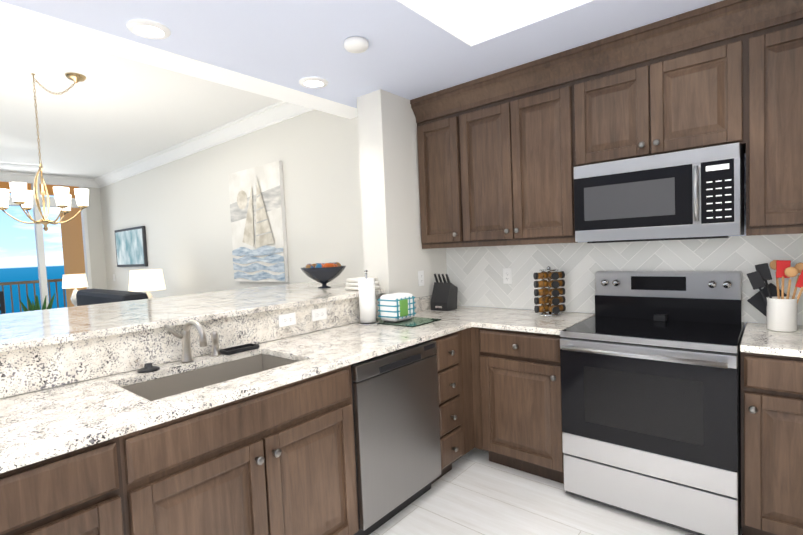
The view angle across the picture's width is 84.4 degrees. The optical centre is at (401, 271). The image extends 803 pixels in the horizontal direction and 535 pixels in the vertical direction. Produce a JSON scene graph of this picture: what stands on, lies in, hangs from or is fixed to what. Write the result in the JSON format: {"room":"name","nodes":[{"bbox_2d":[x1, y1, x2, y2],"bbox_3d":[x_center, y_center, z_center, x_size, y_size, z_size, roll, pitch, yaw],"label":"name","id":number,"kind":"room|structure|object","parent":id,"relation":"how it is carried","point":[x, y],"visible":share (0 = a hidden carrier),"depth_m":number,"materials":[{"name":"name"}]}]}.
{"room":"kitchen","nodes":[
{"label":"kitchen","id":0,"kind":"room"},
{"bbox_2d":[85,187,104,288],"bbox_3d":[-7.282,0.043,5.180,0.100,2.780,6.600,0,4,40],"label":"wall","id":1,"kind":"structure","parent":0,"point":[96,246],"depth_m":7.56,"materials":[{"name":"beige paint"}]},
{"bbox_2d":[0,179,91,309],"bbox_3d":[-6.778,0.033,5.751,0.120,2.700,4.620,0,4,40],"label":"window frames","id":2,"kind":"structure","parent":1,"relation":"in","point":[41,262],"depth_m":7.01,"materials":[{"name":"white"}]},
{"bbox_2d":[0,171,91,186],"bbox_3d":[-7.201,0.043,5.112,0.110,2.780,6.600,0,4,40],"label":"crown molding","id":3,"kind":"structure","parent":1,"relation":"attached to","point":[87,182],"depth_m":7.02,"materials":[{"name":"white"}]},
{"bbox_2d":[97,109,360,297],"bbox_3d":[-2.606,-0.177,5.626,6.700,2.780,0.100,0,4,40],"label":"wall","id":4,"kind":"structure","parent":0,"point":[351,196],"depth_m":4.97,"materials":[{"name":"beige paint"}]},
{"bbox_2d":[115,226,147,266],"bbox_3d":[-4.186,-0.366,6.838,1.160,0.590,0.040,0,4,40],"label":"picture","id":5,"kind":"object","parent":4,"relation":"attached to","point":[131,246],"visible":1,"depth_m":6.75,"materials":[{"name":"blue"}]},
{"bbox_2d":[92,101,313,187],"bbox_3d":[-2.742,-0.170,5.604,6.080,2.780,0.110,0,4,40],"label":"crown molding","id":6,"kind":"structure","parent":4,"relation":"attached to","point":[277,112],"depth_m":4.99,"materials":[{"name":"white"}]},
{"bbox_2d":[228,161,288,281],"bbox_3d":[-1.502,-0.476,4.577,0.940,1.170,0.050,0,4,40],"label":"framed picture","id":7,"kind":"object","parent":4,"relation":"attached to","point":[258,225],"visible":1,"depth_m":4.51,"materials":[{"name":"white paper"}]},
{"bbox_2d":[0,0,722,178],"bbox_3d":[-3.387,-1.228,2.074,10.060,0.360,7.000,0,4,40],"label":"ceiling","id":8,"kind":"structure","parent":0,"point":[205,66],"depth_m":2.53,"materials":[{"name":"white paint"}]},
{"bbox_2d":[0,162,38,166],"bbox_3d":[-4.756,-1.286,4.809,1.274,0.300,1.280,0,4,40],"label":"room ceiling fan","id":9,"kind":"object","parent":8,"relation":"hanging from","point":[19,164],"visible":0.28,"depth_m":5.10,"materials":[{"name":"white"}]},
{"bbox_2d":[0,73,88,230],"bbox_3d":[-2.669,-0.872,3.275,0.548,1.148,0.557,0,4,40],"label":"dining chandelier","id":10,"kind":"object","parent":8,"relation":"hanging from","point":[22,195],"visible":1,"depth_m":3.25,"materials":[{"name":"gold metal"}]},
{"bbox_2d":[126,19,170,38],"bbox_3d":[-1.188,-1.132,2.085,0.184,0.014,0.184,0,4,40],"label":"recessed light","id":11,"kind":"object","parent":8,"relation":"in","point":[148,27],"visible":0.96,"depth_m":2.07,"materials":[{"name":"white plastic"}]},
{"bbox_2d":[299,77,327,87],"bbox_3d":[-0.559,-1.196,2.821,0.184,0.014,0.184,0,4,40],"label":"recessed light","id":12,"kind":"object","parent":8,"relation":"in","point":[313,81],"visible":1,"depth_m":2.80,"materials":[{"name":"white"}]},
{"bbox_2d":[344,36,368,52],"bbox_3d":[-0.236,-1.173,2.304,0.130,0.034,0.130,0,4,40],"label":"smoke detector","id":13,"kind":"object","parent":8,"relation":"attached to","point":[355,44],"visible":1,"depth_m":2.27,"materials":[{"name":"white plastic"}]},
{"bbox_2d":[353,89,420,297],"bbox_3d":[-0.076,-0.009,3.250,0.230,2.470,0.320,0,4,40],"label":"column","id":14,"kind":"structure","parent":0,"point":[384,135],"depth_m":3.13,"materials":[{"name":"beige paint"}]},
{"bbox_2d":[370,448,741,534],"bbox_3d":[-3.604,1.421,2.874,12.700,0.050,7.600,0,4,40],"label":"floor","id":15,"kind":"structure","parent":0,"point":[474,491],"depth_m":2.31,"materials":[{"name":"tile"}]},
{"bbox_2d":[0,291,4,313],"bbox_3d":[-5.709,0.811,6.125,0.440,1.020,0.440,0,4,40],"label":"dining chair","id":16,"kind":"object","parent":15,"relation":"on","point":[2,307],"visible":0.27,"depth_m":6.36,"materials":[{"name":"black"}]},
{"bbox_2d":[20,293,54,311],"bbox_3d":[-5.506,0.810,6.780,0.466,0.939,0.411,0,4,40],"label":"potted plant","id":17,"kind":"object","parent":15,"relation":"on","point":[33,307],"visible":0.25,"depth_m":6.73,"materials":[{"name":"green plant"}]},
{"bbox_2d":[62,274,88,306],"bbox_3d":[-5.158,0.649,7.048,0.520,1.204,0.364,0,4,40],"label":"light","id":18,"kind":"object","parent":15,"relation":"on","point":[75,281],"visible":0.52,"depth_m":6.92,"materials":[{"name":"white fabric"}]},
{"bbox_2d":[0,425,163,534],"bbox_3d":[-1.247,0.937,1.234,0.622,0.882,0.830,0,4,40],"label":"base cabinet","id":19,"kind":"object","parent":15,"relation":"on","point":[112,486],"depth_m":1.22,"materials":[{"name":"brown wood"}]},
{"bbox_2d":[0,305,510,473],"bbox_3d":[-0.813,0.433,1.759,0.690,0.031,4.398,0,4,40],"label":"countertop","id":20,"kind":"structure","parent":19,"relation":"on","point":[38,426],"depth_m":1.58,"materials":[{"name":"stone"}]},
{"bbox_2d":[137,363,159,372],"bbox_3d":[-1.073,0.405,1.879,0.084,0.031,0.084,0,4,40],"label":"stopper","id":21,"kind":"object","parent":20,"relation":"on","point":[148,367],"visible":1,"depth_m":1.86,"materials":[{"name":"black plastic"}]},
{"bbox_2d":[164,319,206,362],"bbox_3d":[-0.941,0.314,1.944,0.204,0.196,0.112,0,4,40],"label":"kitchen faucet","id":22,"kind":"object","parent":20,"relation":"on","point":[184,335],"visible":1,"depth_m":1.99,"materials":[{"name":"silver metal"}]},
{"bbox_2d":[122,354,297,400],"bbox_3d":[-0.768,0.545,1.870,0.448,0.203,0.718,0,4,40],"label":"undermount sink","id":23,"kind":"object","parent":20,"relation":"in","point":[162,387],"visible":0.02,"depth_m":2.02,"materials":[{"name":"silver metal"}]},
{"bbox_2d":[211,331,220,356],"bbox_3d":[-0.887,0.343,2.109,0.048,0.117,0.047,0,4,40],"label":"sprayer","id":24,"kind":"object","parent":20,"relation":"on","point":[215,341],"visible":1,"depth_m":2.10,"materials":[{"name":"silver metal"}]},
{"bbox_2d":[219,343,259,354],"bbox_3d":[-0.800,0.385,2.190,0.080,0.018,0.170,0,4,40],"label":"tray","id":25,"kind":"object","parent":20,"relation":"on","point":[238,349],"visible":0.88,"depth_m":2.18,"materials":[{"name":"black plastic"}]},
{"bbox_2d":[357,270,379,324],"bbox_3d":[-0.221,0.163,2.843,0.150,0.347,0.150,0,4,40],"label":"paper towel roll","id":26,"kind":"object","parent":20,"relation":"on","point":[367,301],"visible":1,"depth_m":2.80,"materials":[{"name":"white paper"}]},
{"bbox_2d":[376,317,441,326],"bbox_3d":[0.003,0.322,2.885,0.420,0.006,0.300,0,4,40],"label":"board","id":27,"kind":"object","parent":20,"relation":"on","point":[414,321],"visible":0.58,"depth_m":2.81,"materials":[{"name":"green glass"}]},
{"bbox_2d":[377,293,415,321],"bbox_3d":[-0.028,0.233,2.890,0.160,0.170,0.204,0,4,40],"label":"bundle","id":28,"kind":"object","parent":27,"relation":"on","point":[395,307],"visible":1,"depth_m":2.82,"materials":[{"name":"white fabric"}]},
{"bbox_2d":[431,274,457,310],"bbox_3d":[0.320,0.152,3.342,0.150,0.272,0.152,0,4,40],"label":"knife block","id":29,"kind":"object","parent":20,"relation":"on","point":[444,296],"visible":1,"depth_m":3.30,"materials":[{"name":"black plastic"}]},
{"bbox_2d":[76,289,147,305],"bbox_3d":[-3.176,0.762,4.321,1.500,1.085,0.850,0,4,40],"label":"sofa","id":30,"kind":"object","parent":15,"relation":"on","point":[90,296],"visible":0.04,"depth_m":4.38,"materials":[{"name":"black"}]},
{"bbox_2d":[129,269,165,298],"bbox_3d":[-3.101,0.613,5.455,0.600,1.262,0.420,0,4,40],"label":"light","id":31,"kind":"object","parent":15,"relation":"on","point":[147,281],"visible":0.4,"depth_m":5.28,"materials":[{"name":"white fabric"}]},
{"bbox_2d":[0,294,431,398],"bbox_3d":[-1.093,0.792,2.018,0.250,1.081,4.388,0,4,40],"label":"backsplash","id":32,"kind":"structure","parent":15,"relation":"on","point":[28,370],"depth_m":1.92,"materials":[{"name":"white stone"}]},
{"bbox_2d":[0,282,384,352],"bbox_3d":[-1.685,0.248,2.212,1.295,0.030,3.998,0,4,40],"label":"bar","id":33,"kind":"object","parent":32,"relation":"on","point":[29,329],"visible":0.9,"depth_m":2.32,"materials":[{"name":"white stone"}]},
{"bbox_2d":[301,262,345,287],"bbox_3d":[-0.596,0.029,3.400,0.350,0.192,0.350,0,4,40],"label":"decorative bowl","id":34,"kind":"object","parent":33,"relation":"on","point":[323,274],"visible":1,"depth_m":3.29,"materials":[{"name":"black metal"}]},
{"bbox_2d":[345,277,379,289],"bbox_3d":[-0.276,0.086,3.105,0.200,0.082,0.160,0,4,40],"label":"folded towels","id":35,"kind":"object","parent":33,"relation":"on","point":[351,283],"visible":0.44,"depth_m":3.07,"materials":[{"name":"beige fabric"}]},
{"bbox_2d":[278,312,295,327],"bbox_3d":[-0.642,0.274,2.493,0.006,0.070,0.115,0,4,40],"label":"outlet","id":36,"kind":"object","parent":32,"relation":"attached to","point":[288,319],"visible":1,"depth_m":2.49,"materials":[{"name":"white plastic"}]},
{"bbox_2d":[311,308,326,321],"bbox_3d":[-0.494,0.261,2.669,0.006,0.070,0.115,0,4,40],"label":"outlet","id":37,"kind":"object","parent":32,"relation":"attached to","point":[319,314],"visible":1,"depth_m":2.67,"materials":[{"name":"white plastic"}]},
{"bbox_2d":[351,340,440,534],"bbox_3d":[-0.218,0.841,2.441,0.610,0.868,0.622,0,4,40],"label":"dishwasher","id":38,"kind":"object","parent":15,"relation":"on","point":[396,428],"visible":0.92,"depth_m":2.19,"materials":[{"name":"silver metal"}]},
{"bbox_2d":[431,328,471,483],"bbox_3d":[0.065,0.803,2.802,0.622,0.882,0.288,0,4,40],"label":"base cabinet","id":39,"kind":"object","parent":15,"relation":"on","point":[455,423],"depth_m":2.61,"materials":[{"name":"brown wood"}]},
{"bbox_2d":[470,327,563,483],"bbox_3d":[0.850,0.769,2.832,0.584,0.882,0.655,0,4,40],"label":"base cabinet","id":40,"kind":"object","parent":15,"relation":"on","point":[516,388],"visible":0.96,"depth_m":2.60,"materials":[{"name":"brown wood"}]},
{"bbox_2d":[472,309,594,334],"bbox_3d":[0.858,0.311,2.801,0.535,0.031,0.648,0,4,40],"label":"countertop","id":41,"kind":"structure","parent":40,"relation":"on","point":[522,320],"depth_m":2.71,"materials":[{"name":"stone"}]},
{"bbox_2d":[533,266,565,316],"bbox_3d":[0.961,0.126,2.877,0.169,0.318,0.169,0,4,40],"label":"spice rack","id":42,"kind":"object","parent":41,"relation":"on","point":[546,309],"visible":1,"depth_m":2.85,"materials":[{"name":"glass"}]},
{"bbox_2d":[560,271,744,534],"bbox_3d":[1.337,0.618,2.360,0.752,1.190,0.730,0,4,40],"label":"range","id":43,"kind":"object","parent":15,"relation":"on","point":[650,364],"visible":1,"depth_m":2.15,"materials":[{"name":"silver metal"}]},
{"bbox_2d":[740,352,802,534],"bbox_3d":[1.876,0.769,1.974,0.554,0.882,0.655,0,4,40],"label":"base cabinet","id":44,"kind":"object","parent":15,"relation":"on","point":[771,444],"visible":1,"depth_m":1.86,"materials":[{"name":"brown wood"}]},
{"bbox_3d":[1.164,0.884,0.263,0.655,0.882,4.200,0,4,40],"label":"base cabinet","id":45,"kind":"object","parent":15,"relation":"on","visible":0},
{"bbox_2d":[740,322,802,357],"bbox_3d":[0.976,0.426,0.393,1.205,0.031,4.198,0,4,40],"label":"countertop","id":46,"kind":"structure","parent":45,"relation":"on","point":[759,338],"depth_m":1.93,"materials":[{"name":"stone"}]},
{"bbox_2d":[747,260,802,331],"bbox_3d":[1.835,0.115,2.145,0.255,0.338,0.118,0,4,40],"label":"utensil crock","id":47,"kind":"object","parent":46,"relation":"on","point":[781,312],"visible":0.98,"depth_m":2.12,"materials":[{"name":"white ceramic"}]},
{"bbox_2d":[747,283,786,315],"bbox_3d":[1.910,0.156,2.288,0.194,0.191,0.043,0,4,40],"label":"trivet","id":48,"kind":"object","parent":47,"relation":"in","point":[756,301],"visible":0.46,"depth_m":2.31,"materials":[{"name":"black plastic"}]},
{"bbox_2d":[417,143,755,325],"bbox_3d":[1.511,-0.049,2.716,3.350,2.470,0.100,0,4,40],"label":"wall","id":49,"kind":"structure","parent":0,"point":[433,261],"depth_m":3.40,"materials":[{"name":"beige paint"}]},
{"bbox_2d":[410,84,469,247],"bbox_3d":[0.396,-0.736,3.291,0.438,1.058,0.346,0,4,40],"label":"upper cabinet","id":50,"kind":"object","parent":49,"relation":"attached to","point":[443,150],"depth_m":3.15,"materials":[{"name":"brown wood"}]},
{"bbox_2d":[466,48,574,243],"bbox_3d":[0.781,-0.736,2.969,0.845,1.058,0.346,0,4,40],"label":"upper cabinet","id":51,"kind":"object","parent":49,"relation":"attached to","point":[502,154],"depth_m":2.76,"materials":[{"name":"brown wood"}]},
{"bbox_2d":[446,233,802,324],"bbox_3d":[1.557,0.050,2.612,3.090,0.480,0.008,0,4,40],"label":"tile backsplash","id":52,"kind":"structure","parent":49,"relation":"attached to","point":[475,275],"depth_m":2.84,"materials":[{"name":"white tile"}]},
{"bbox_2d":[418,270,423,285],"bbox_3d":[0.149,0.053,3.328,0.006,0.115,0.070,0,4,40],"label":"outlet","id":53,"kind":"object","parent":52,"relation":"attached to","point":[420,278],"visible":1,"depth_m":3.33,"materials":[{"name":"white plastic"}]},
{"bbox_2d":[503,268,511,283],"bbox_3d":[0.777,0.035,3.249,0.070,0.115,0.006,0,4,40],"label":"outlet","id":54,"kind":"object","parent":52,"relation":"attached to","point":[507,275],"visible":1,"depth_m":3.25,"materials":[{"name":"white plastic"}]},
{"bbox_2d":[574,0,769,231],"bbox_3d":[1.408,-0.736,2.444,0.930,1.058,0.346,0,4,40],"label":"upper cabinet","id":55,"kind":"object","parent":49,"relation":"attached to","point":[700,78],"depth_m":2.20,"materials":[{"name":"brown wood"}]},
{"bbox_2d":[574,142,743,242],"bbox_3d":[1.391,-0.386,2.424,0.752,0.437,0.446,0,4,40],"label":"over-the-range microwave","id":56,"kind":"object","parent":55,"relation":"attached to","point":[698,193],"visible":1,"depth_m":2.25,"materials":[{"name":"silver metal"}]},
{"bbox_2d":[770,0,802,231],"bbox_3d":[2.035,-0.737,1.920,0.845,1.058,0.346,0,4,40],"label":"upper cabinet","id":57,"kind":"object","parent":49,"relation":"attached to","point":[786,16],"depth_m":1.97,"materials":[{"name":"brown wood"}]},
{"label":"outside","id":58,"kind":"structure","parent":0,"visible":0},
{"bbox_2d":[0,181,86,313],"bbox_3d":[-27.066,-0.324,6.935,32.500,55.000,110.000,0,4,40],"label":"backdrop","id":59,"kind":"structure","parent":58,"point":[64,255],"depth_m":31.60,"materials":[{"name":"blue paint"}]}
]}

